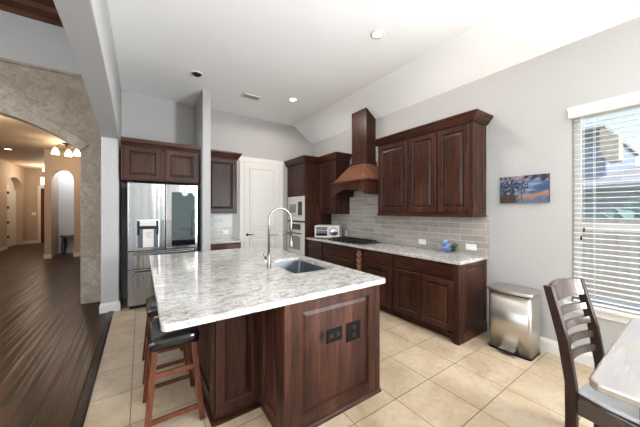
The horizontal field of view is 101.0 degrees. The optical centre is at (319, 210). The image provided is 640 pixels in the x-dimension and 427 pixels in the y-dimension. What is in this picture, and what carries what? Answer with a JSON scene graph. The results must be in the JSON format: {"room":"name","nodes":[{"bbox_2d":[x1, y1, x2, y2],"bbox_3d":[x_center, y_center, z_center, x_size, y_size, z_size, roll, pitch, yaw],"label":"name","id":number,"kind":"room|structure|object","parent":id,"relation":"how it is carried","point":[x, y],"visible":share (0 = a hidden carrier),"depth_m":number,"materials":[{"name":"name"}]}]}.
{"room":"kitchen","nodes":[
{"label":"kitchen","id":0,"kind":"room"},
{"bbox_2d":[7,179,14,189],"bbox_3d":[-12.700,-0.040,10.652,0.080,3.000,1.900,0,0,-34],"label":"wall","id":1,"kind":"structure","parent":0,"point":[10,185],"depth_m":10.97,"materials":[{"name":"white paint"}]},
{"bbox_2d":[0,159,25,246],"bbox_3d":[-10.111,-0.215,7.104,0.250,3.350,11.680,0,0,-34],"label":"wall","id":2,"kind":"structure","parent":0,"point":[17,174],"depth_m":11.00,"materials":[{"name":"beige paint"}]},
{"bbox_2d":[7,189,15,246],"bbox_3d":[-12.631,0.275,10.698,0.065,2.350,1.580,0,0,-34],"label":"door","id":3,"kind":"structure","parent":2,"relation":"in","point":[11,194],"depth_m":10.96,"materials":[{"name":"white paint"}]},
{"bbox_2d":[0,240,79,258],"bbox_3d":[-8.413,1.395,8.155,3.740,0.130,11.450,0,0,-34],"label":"baseboard","id":4,"kind":"structure","parent":2,"relation":"attached to","point":[46,256],"depth_m":9.20,"materials":[{"name":"white paint"}]},
{"bbox_2d":[26,169,43,240],"bbox_3d":[-12.419,-0.215,12.445,1.940,3.350,0.150,0,0,-34],"label":"wall","id":5,"kind":"structure","parent":0,"point":[32,175],"depth_m":11.95,"materials":[{"name":"beige paint"}]},
{"bbox_2d":[38,186,43,242],"bbox_3d":[-12.361,0.150,12.376,1.220,2.620,0.030,0,0,-34],"label":"trim","id":6,"kind":"structure","parent":5,"relation":"attached to","point":[39,187],"depth_m":12.05,"materials":[{"name":"white paint"}]},
{"bbox_2d":[40,176,43,185],"bbox_3d":[-12.357,-1.373,12.379,1.090,0.415,0.030,0,0,-34],"label":"window","id":7,"kind":"structure","parent":5,"relation":"in","point":[41,178],"depth_m":12.10,"materials":[{"name":"white glass"}]},
{"bbox_2d":[41,188,43,242],"bbox_3d":[-12.358,0.205,12.372,1.020,2.490,0.040,0,0,-34],"label":"door","id":8,"kind":"structure","parent":5,"relation":"in","point":[42,189],"depth_m":12.10,"materials":[{"name":"brown wood"}]},
{"bbox_2d":[0,115,79,169],"bbox_3d":[-9.172,-1.940,7.742,5.940,0.100,11.680,0,0,-34],"label":"ceiling","id":9,"kind":"structure","parent":0,"point":[28,143],"depth_m":7.39,"materials":[{"name":"beige paint"}]},
{"bbox_2d":[51,143,79,156],"bbox_3d":[-7.089,-1.724,7.413,0.623,0.329,0.335,0,0,-25],"label":"ceiling fixture","id":10,"kind":"object","parent":9,"relation":"attached to","point":[55,151],"visible":0.94,"depth_m":7.37,"materials":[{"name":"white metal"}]},
{"bbox_2d":[0,61,100,303],"bbox_3d":[-5.870,-0.315,2.792,5.632,3.550,0.220,0,0,-34],"label":"stone wall","id":11,"kind":"structure","parent":0,"point":[62,99],"depth_m":4.12,"materials":[{"name":"stone"}]},
{"bbox_2d":[0,57,81,77],"bbox_3d":[-5.800,-2.095,2.688,5.632,0.040,0.030,0,0,-34],"label":"trim","id":12,"kind":"structure","parent":11,"relation":"attached to","point":[1,59],"depth_m":3.84,"materials":[{"name":"stone"}]},
{"bbox_2d":[0,101,88,150],"bbox_3d":[-4.766,-1.249,3.397,2.706,0.625,0.022,0,0,-34],"label":"trim","id":13,"kind":"structure","parent":11,"relation":"attached to","point":[5,108],"depth_m":3.87,"materials":[{"name":"stone"}]},
{"bbox_2d":[53,172,57,255],"bbox_3d":[-10.072,-0.215,10.576,0.100,3.350,5.580,0,0,-34],"label":"wall","id":14,"kind":"structure","parent":0,"point":[55,179],"depth_m":8.75,"materials":[{"name":"beige paint"}]},
{"bbox_2d":[44,149,79,256],"bbox_3d":[-7.685,-0.215,8.693,1.930,3.350,0.220,0,0,-34],"label":"wall","id":15,"kind":"structure","parent":0,"point":[53,163],"depth_m":8.24,"materials":[{"name":"beige paint"}]},
{"bbox_2d":[58,171,73,249],"bbox_3d":[-8.670,-0.215,9.341,0.830,3.350,0.100,0,0,-34],"label":"wall","id":16,"kind":"structure","parent":0,"point":[65,178],"depth_m":9.18,"materials":[{"name":"white paint"}]},
{"bbox_2d":[53,0,120,303],"bbox_3d":[-0.864,-0.790,0.622,0.206,4.500,9.000,0,0,-34],"label":"wall","id":17,"kind":"structure","parent":0,"point":[86,23],"depth_m":3.10,"materials":[{"name":"beige paint"}]},
{"bbox_2d":[99,292,121,313],"bbox_3d":[-3.199,1.393,4.055,0.238,0.135,0.596,0,0,-34],"label":"baseboard","id":18,"kind":"structure","parent":17,"relation":"attached to","point":[112,306],"depth_m":3.82,"materials":[{"name":"white paint"}]},
{"bbox_2d":[0,10,311,297],"bbox_3d":[-4.164,-0.790,3.953,9.760,4.500,0.220,0,0,-34],"label":"wall","id":19,"kind":"structure","parent":0,"point":[142,117],"depth_m":4.69,"materials":[{"name":"beige paint"}]},
{"bbox_2d":[0,0,63,27],"bbox_3d":[-5.726,-2.910,2.551,5.600,0.260,0.340,0,0,-34],"label":"trim","id":20,"kind":"structure","parent":19,"relation":"attached to","point":[45,11],"depth_m":3.75,"materials":[{"name":"brown wood"}]},
{"bbox_2d":[121,137,199,185],"bbox_3d":[-2.631,-0.765,4.384,1.050,0.610,0.730,0,0,-34],"label":"upper cabinet","id":21,"kind":"object","parent":19,"relation":"attached to","point":[142,160],"visible":0.99,"depth_m":4.09,"materials":[{"name":"brown wood"}]},
{"bbox_2d":[211,214,231,238],"bbox_3d":[-2.044,0.299,5.256,0.588,0.489,0.009,0,0,-34],"label":"backsplash nook","id":22,"kind":"structure","parent":19,"relation":"attached to","point":[219,222],"depth_m":5.29,"materials":[{"name":"white tile"}]},
{"bbox_2d":[211,149,241,213],"bbox_3d":[-1.898,-0.537,5.119,0.670,1.175,0.390,0,0,-34],"label":"upper cabinet","id":23,"kind":"object","parent":19,"relation":"attached to","point":[223,163],"visible":0.71,"depth_m":5.01,"materials":[{"name":"brown wood"}]},
{"bbox_2d":[238,156,283,249],"bbox_3d":[-1.265,0.160,5.772,1.030,2.600,0.032,0,0,-34],"label":"door frame","id":24,"kind":"structure","parent":19,"relation":"attached to","point":[241,159],"depth_m":5.62,"materials":[{"name":"white paint"}]},
{"bbox_2d":[244,161,278,248],"bbox_3d":[-1.248,0.205,5.746,0.800,2.490,0.094,0,0,-34],"label":"door","id":25,"kind":"structure","parent":19,"relation":"in","point":[261,181],"depth_m":5.73,"materials":[{"name":"white paint"}]},
{"bbox_2d":[194,90,210,250],"bbox_3d":[-2.111,-0.270,4.720,0.127,3.460,0.820,0,0,-34],"label":"wall partition","id":26,"kind":"structure","parent":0,"point":[202,108],"depth_m":4.40,"materials":[{"name":"beige paint"}]},
{"bbox_2d":[0,243,593,426],"bbox_3d":[-4.914,1.510,5.002,9.900,0.100,21.000,0,0,-34],"label":"floor","id":27,"kind":"structure","parent":0,"point":[427,379],"depth_m":2.37,"materials":[{"name":"beige tile"}]},
{"bbox_2d":[60,234,73,254],"bbox_3d":[-8.540,1.140,9.115,0.570,0.640,0.380,0,0,-34],"label":"console table","id":28,"kind":"object","parent":27,"relation":"on","point":[63,237],"visible":0.53,"depth_m":8.85,"materials":[{"name":"brown wood"}]},
{"bbox_2d":[70,311,113,426],"bbox_3d":[-0.706,1.454,0.403,0.075,0.013,8.260,0,0,-34],"label":"threshold","id":29,"kind":"object","parent":27,"relation":"on","point":[80,413],"visible":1,"depth_m":2.27,"materials":[{"name":"brown wood"}]},
{"bbox_2d":[128,181,197,308],"bbox_3d":[-2.592,0.507,4.371,0.940,1.905,0.796,0,0,-34],"label":"refrigerator","id":30,"kind":"object","parent":27,"relation":"on","point":[162,218],"visible":0.84,"depth_m":4.01,"materials":[{"name":"silver metal"}]},
{"bbox_2d":[142,295,187,383],"bbox_3d":[-1.470,1.144,2.508,0.366,0.632,0.453,0,0,-34],"label":"bar stool","id":31,"kind":"object","parent":27,"relation":"on","point":[151,306],"visible":0.41,"depth_m":2.36,"materials":[{"name":"brown wood"}]},
{"bbox_2d":[142,317,204,426],"bbox_3d":[-1.085,1.144,1.941,0.366,0.632,0.453,0,0,-34],"label":"bar stool","id":32,"kind":"object","parent":27,"relation":"on","point":[159,341],"visible":0.84,"depth_m":1.82,"materials":[{"name":"brown wood"}]},
{"bbox_2d":[211,242,240,249],"bbox_3d":[-1.877,1.023,5.009,0.580,0.874,0.595,0,0,-34],"label":"base cabinet","id":33,"kind":"object","parent":27,"relation":"on","point":[225,245],"visible":0.12,"depth_m":4.78,"materials":[{"name":"brown wood"}]},
{"bbox_2d":[211,238,241,243],"bbox_3d":[-1.865,0.565,5.008,0.600,0.038,0.600,0,0,-34],"label":"countertop","id":34,"kind":"structure","parent":33,"relation":"on","point":[218,240],"depth_m":4.88,"materials":[{"name":"white stone"}]},
{"bbox_2d":[196,260,381,426],"bbox_3d":[-0.670,1.023,2.771,1.220,0.874,2.364,0,0,-34],"label":"kitchen island","id":35,"kind":"object","parent":27,"relation":"on","point":[279,361],"visible":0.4,"depth_m":1.86,"materials":[{"name":"brown wood"}]},
{"bbox_2d":[149,246,384,331],"bbox_3d":[-0.783,0.565,2.692,1.570,0.038,2.407,0,0,-34],"label":"island countertop","id":36,"kind":"structure","parent":35,"relation":"on","point":[191,289],"depth_m":2.02,"materials":[{"name":"white stone"}]},
{"bbox_2d":[263,207,292,266],"bbox_3d":[-0.414,0.254,2.627,0.336,0.582,0.063,0,0,-34],"label":"faucet","id":37,"kind":"object","parent":36,"relation":"on","point":[268,258],"visible":1,"depth_m":2.58,"materials":[{"name":"silver metal"}]},
{"bbox_2d":[272,260,326,273],"bbox_3d":[-0.227,0.694,2.712,0.459,0.217,0.714,0,0,-34],"label":"sink","id":38,"kind":"object","parent":36,"relation":"in","point":[299,266],"visible":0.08,"depth_m":3.04,"materials":[{"name":"silver metal"}]},
{"bbox_2d":[326,326,341,343],"bbox_3d":[0.104,0.882,1.880,0.137,0.095,0.009,0,0,-34],"label":"wall outlet","id":39,"kind":"object","parent":35,"relation":"attached to","point":[335,334],"visible":1,"depth_m":1.87,"materials":[{"name":"plastic"}]},
{"bbox_2d":[346,319,359,342],"bbox_3d":[0.253,0.900,1.981,0.137,0.140,0.009,0,0,-34],"label":"wall outlet","id":40,"kind":"object","parent":35,"relation":"attached to","point":[352,328],"visible":1,"depth_m":1.97,"materials":[{"name":"plastic"}]},
{"bbox_2d":[288,162,331,256],"bbox_3d":[-0.256,0.225,5.979,0.692,2.470,0.815,0,0,-34],"label":"tall cabinet","id":41,"kind":"object","parent":27,"relation":"on","point":[303,178],"visible":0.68,"depth_m":5.58,"materials":[{"name":"brown wood"}]},
{"bbox_2d":[286,222,304,254],"bbox_3d":[-0.323,0.587,5.933,0.661,0.673,0.735,0,0,-34],"label":"wall oven","id":42,"kind":"object","parent":41,"relation":"in","point":[298,228],"visible":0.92,"depth_m":5.67,"materials":[{"name":"metal"}]},
{"bbox_2d":[288,196,304,220],"bbox_3d":[-0.302,-0.052,5.948,0.609,0.526,0.735,0,0,-34],"label":"microwave","id":43,"kind":"object","parent":41,"relation":"in","point":[296,205],"visible":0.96,"depth_m":5.72,"materials":[{"name":"metal"}]},
{"bbox_2d":[284,151,351,166],"bbox_3d":[-0.093,-1.073,5.666,0.760,0.125,1.505,0,0,-34],"label":"crown molding","id":44,"kind":"structure","parent":41,"relation":"attached to","point":[334,155],"depth_m":5.43,"materials":[{"name":"brown wood"}]},
{"bbox_2d":[308,240,323,260],"bbox_3d":[0.159,1.023,5.414,0.642,0.874,0.575,0,0,-34],"label":"base cabinet","id":45,"kind":"object","parent":27,"relation":"on","point":[315,248],"visible":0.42,"depth_m":5.18,"materials":[{"name":"brown wood"}]},
{"bbox_2d":[324,242,356,269],"bbox_3d":[0.582,1.023,4.792,0.642,0.874,0.930,0,0,-34],"label":"base cabinet","id":46,"kind":"object","parent":27,"relation":"on","point":[345,256],"visible":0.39,"depth_m":4.56,"materials":[{"name":"brown wood"}]},
{"bbox_2d":[355,248,363,271],"bbox_3d":[0.868,1.023,4.327,0.691,0.874,0.156,0,0,-34],"label":"pilaster","id":47,"kind":"object","parent":27,"relation":"on","point":[360,252],"visible":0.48,"depth_m":4.13,"materials":[{"name":"brown wood"}]},
{"bbox_2d":[364,249,395,315],"bbox_3d":[1.096,1.023,4.035,0.642,0.874,0.580,0,0,-34],"label":"base cabinet","id":48,"kind":"object","parent":27,"relation":"on","point":[377,263],"visible":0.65,"depth_m":3.75,"materials":[{"name":"brown wood"}]},
{"bbox_2d":[394,254,486,345],"bbox_3d":[1.516,1.023,3.415,0.647,0.874,0.918,0,0,-34],"label":"base cabinet","id":49,"kind":"object","parent":27,"relation":"on","point":[448,300],"visible":0.96,"depth_m":3.12,"materials":[{"name":"brown wood"}]},
{"bbox_2d":[306,237,488,264],"bbox_3d":[0.881,0.565,4.330,0.657,0.038,3.180,0,0,-34],"label":"countertop","id":50,"kind":"structure","parent":49,"relation":"on","point":[457,258],"depth_m":3.48,"materials":[{"name":"white stone"}]},
{"bbox_2d":[315,225,341,237],"bbox_3d":[0.171,0.416,5.366,0.504,0.257,0.399,0,0,14],"label":"toaster oven","id":51,"kind":"object","parent":50,"relation":"on","point":[321,231],"visible":0.86,"depth_m":5.21,"materials":[{"name":"metal"}]},
{"bbox_2d":[328,236,380,244],"bbox_3d":[0.595,0.522,4.771,0.490,0.048,0.880,0,0,-34],"label":"cooktop","id":52,"kind":"object","parent":50,"relation":"in","point":[359,241],"visible":1,"depth_m":4.62,"materials":[{"name":"black glass"}]},
{"bbox_2d":[437,239,457,251],"bbox_3d":[1.696,0.459,3.523,0.193,0.159,0.240,0,0,-12],"label":"artificial flowers","id":53,"kind":"object","parent":50,"relation":"on","point":[445,244],"visible":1,"depth_m":3.50,"materials":[{"name":"blue plastic"}]},
{"bbox_2d":[487,282,541,360],"bbox_3d":[2.023,1.135,2.773,0.355,0.650,0.410,0,0,-34],"label":"trash can","id":54,"kind":"object","parent":27,"relation":"on","point":[514,310],"visible":1,"depth_m":2.67,"materials":[{"name":"silver metal"}]},
{"bbox_2d":[543,277,639,426],"bbox_3d":[1.707,0.954,1.485,0.470,1.012,0.597,0,0,-27],"label":"dining chair","id":55,"kind":"object","parent":27,"relation":"on","point":[603,410],"visible":0.88,"depth_m":1.55,"materials":[{"name":"brown wood"}]},
{"bbox_2d":[589,318,639,417],"bbox_3d":[2.079,1.080,0.709,1.165,0.760,1.735,0,0,-34],"label":"dining table","id":56,"kind":"object","parent":27,"relation":"on","point":[617,375],"visible":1,"depth_m":1.16,"materials":[{"name":"brown wood"}]},
{"bbox_2d":[107,0,639,143],"bbox_3d":[0.844,-1.815,1.808,3.970,0.610,9.240,0,0,-34],"label":"ceiling","id":57,"kind":"structure","parent":0,"point":[323,55],"depth_m":3.12,"materials":[{"name":"white paint"}]},
{"bbox_2d":[191,71,202,76],"bbox_3d":[-1.789,-1.990,3.839,0.156,0.070,0.156,0,0,-34],"label":"recessed light","id":58,"kind":"object","parent":57,"relation":"in","point":[195,73],"visible":1,"depth_m":3.81,"materials":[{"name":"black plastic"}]},
{"bbox_2d":[240,93,261,100],"bbox_3d":[-1.208,-1.992,4.621,0.320,0.014,0.180,0,0,-34],"label":"ceiling vent","id":59,"kind":"object","parent":57,"relation":"in","point":[244,95],"visible":1,"depth_m":4.62,"materials":[{"name":"white plastic"}]},
{"bbox_2d":[371,29,384,38],"bbox_3d":[0.650,-1.993,2.982,0.156,0.012,0.156,0,0,-34],"label":"recessed light","id":60,"kind":"object","parent":57,"relation":"in","point":[376,34],"visible":1,"depth_m":2.98,"materials":[{"name":"white plastic"}]},
{"bbox_2d":[312,16,639,353],"bbox_3d":[2.398,-0.095,2.840,0.160,3.110,9.000,0,0,-34],"label":"wall","id":61,"kind":"structure","parent":0,"point":[530,131],"depth_m":2.79,"materials":[{"name":"beige paint"}]},
{"bbox_2d":[319,159,349,213],"bbox_3d":[0.286,-0.475,5.483,0.340,1.070,0.605,0,0,-34],"label":"upper cabinet","id":62,"kind":"object","parent":61,"relation":"attached to","point":[330,171],"visible":0.88,"depth_m":5.30,"materials":[{"name":"brown wood"}]},
{"bbox_2d":[331,107,377,196],"bbox_3d":[0.697,-1.046,4.722,0.531,1.543,0.981,0,0,-34],"label":"range hood","id":63,"kind":"object","parent":61,"relation":"attached to","point":[362,174],"visible":0.95,"depth_m":4.68,"materials":[{"name":"brown wood"}]},
{"bbox_2d":[350,193,377,213],"bbox_3d":[0.908,-0.140,4.881,0.009,0.400,1.050,0,0,-34],"label":"backsplash","id":64,"kind":"structure","parent":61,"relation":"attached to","point":[360,203],"depth_m":4.97,"materials":[{"name":"grey tile"}]},
{"bbox_2d":[377,138,408,215],"bbox_3d":[1.226,-0.482,4.101,0.340,1.115,0.597,0,0,-34],"label":"upper cabinet","id":65,"kind":"object","parent":61,"relation":"attached to","point":[393,158],"visible":0.82,"depth_m":3.98,"materials":[{"name":"brown wood"}]},
{"bbox_2d":[332,214,489,255],"bbox_3d":[1.157,0.302,4.515,0.009,0.484,3.195,0,0,-34],"label":"backsplash","id":66,"kind":"structure","parent":61,"relation":"attached to","point":[402,230],"depth_m":4.01,"materials":[{"name":"grey tile"}]},
{"bbox_2d":[418,239,425,244],"bbox_3d":[1.529,0.460,3.951,0.009,0.076,0.125,0,0,-34],"label":"wall outlet","id":67,"kind":"object","parent":66,"relation":"attached to","point":[420,241],"visible":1,"depth_m":3.94,"materials":[{"name":"white plastic"}]},
{"bbox_2d":[466,244,476,250],"bbox_3d":[1.927,0.460,3.366,0.009,0.076,0.130,0,0,-34],"label":"wall outlet","id":68,"kind":"object","parent":66,"relation":"attached to","point":[468,246],"visible":1,"depth_m":3.36,"materials":[{"name":"white plastic"}]},
{"bbox_2d":[408,121,486,217],"bbox_3d":[1.644,-0.482,3.486,0.340,1.115,0.886,0,0,-34],"label":"upper cabinet","id":69,"kind":"object","parent":61,"relation":"attached to","point":[447,166],"visible":1,"depth_m":3.26,"materials":[{"name":"brown wood"}]},
{"bbox_2d":[371,109,493,146],"bbox_3d":[1.447,-1.089,3.718,0.405,0.098,1.640,0,0,-34],"label":"crown molding","id":70,"kind":"structure","parent":69,"relation":"attached to","point":[477,115],"depth_m":3.33,"materials":[{"name":"brown wood"}]},
{"bbox_2d":[500,173,549,202],"bbox_3d":[2.239,-0.239,2.906,0.027,0.298,0.447,0,0,-34],"label":"picture","id":71,"kind":"object","parent":61,"relation":"attached to","point":[527,188],"visible":1,"depth_m":2.88,"materials":[{"name":"plastic"}]},
{"bbox_2d":[540,336,593,367],"bbox_3d":[3.427,1.393,1.170,0.016,0.135,4.880,0,0,-34],"label":"baseboard","id":72,"kind":"structure","parent":61,"relation":"attached to","point":[548,345],"depth_m":2.67,"materials":[{"name":"white paint"}]},
{"bbox_2d":[563,300,639,323],"bbox_3d":[2.814,0.932,2.117,0.145,0.095,1.275,0,0,-34],"label":"window sill","id":73,"kind":"structure","parent":61,"relation":"attached to","point":[600,312],"depth_m":2.35,"materials":[{"name":"white paint"}]},
{"bbox_2d":[574,105,639,310],"bbox_3d":[2.899,-0.043,2.174,0.070,1.855,1.175,0,0,-34],"label":"window","id":74,"kind":"structure","parent":61,"relation":"in","point":[578,217],"depth_m":2.62,"materials":[{"name":"white paint"}]},
{"bbox_2d":[567,91,639,314],"bbox_3d":[2.802,-0.060,2.111,0.113,1.884,1.210,0,0,-34],"label":"window blind","id":75,"kind":"object","parent":74,"relation":"attached to","point":[632,99],"visible":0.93,"depth_m":2.40,"materials":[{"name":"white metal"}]},
{"label":"outside","id":76,"kind":"structure","parent":0,"visible":0},
{"bbox_3d":[12.527,2.010,11.544,26.300,0.100,55.000,0,0,-34],"label":"ground","id":77,"kind":"structure","parent":76,"visible":0},
{"bbox_2d":[583,124,639,273],"bbox_3d":[12.274,-0.450,10.404,8.800,4.820,15.400,0,0,-34],"label":"house","id":78,"kind":"structure","parent":77,"relation":"on","point":[589,195],"depth_m":8.67,"materials":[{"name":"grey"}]},
{"bbox_2d":[583,219,639,304],"bbox_3d":[6.640,1.070,4.516,0.060,1.780,15.000,0,0,-34],"label":"fence","id":79,"kind":"object","parent":77,"relation":"on","point":[601,236],"visible":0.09,"depth_m":5.41,"materials":[{"name":"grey wood"}]},
{"bbox_2d":[592,193,639,282],"bbox_3d":[7.564,0.747,6.009,2.003,2.426,2.055,0,0,-34],"label":"patio umbrella","id":80,"kind":"object","parent":77,"relation":"on","point":[623,209],"visible":0.23,"depth_m":6.02,"materials":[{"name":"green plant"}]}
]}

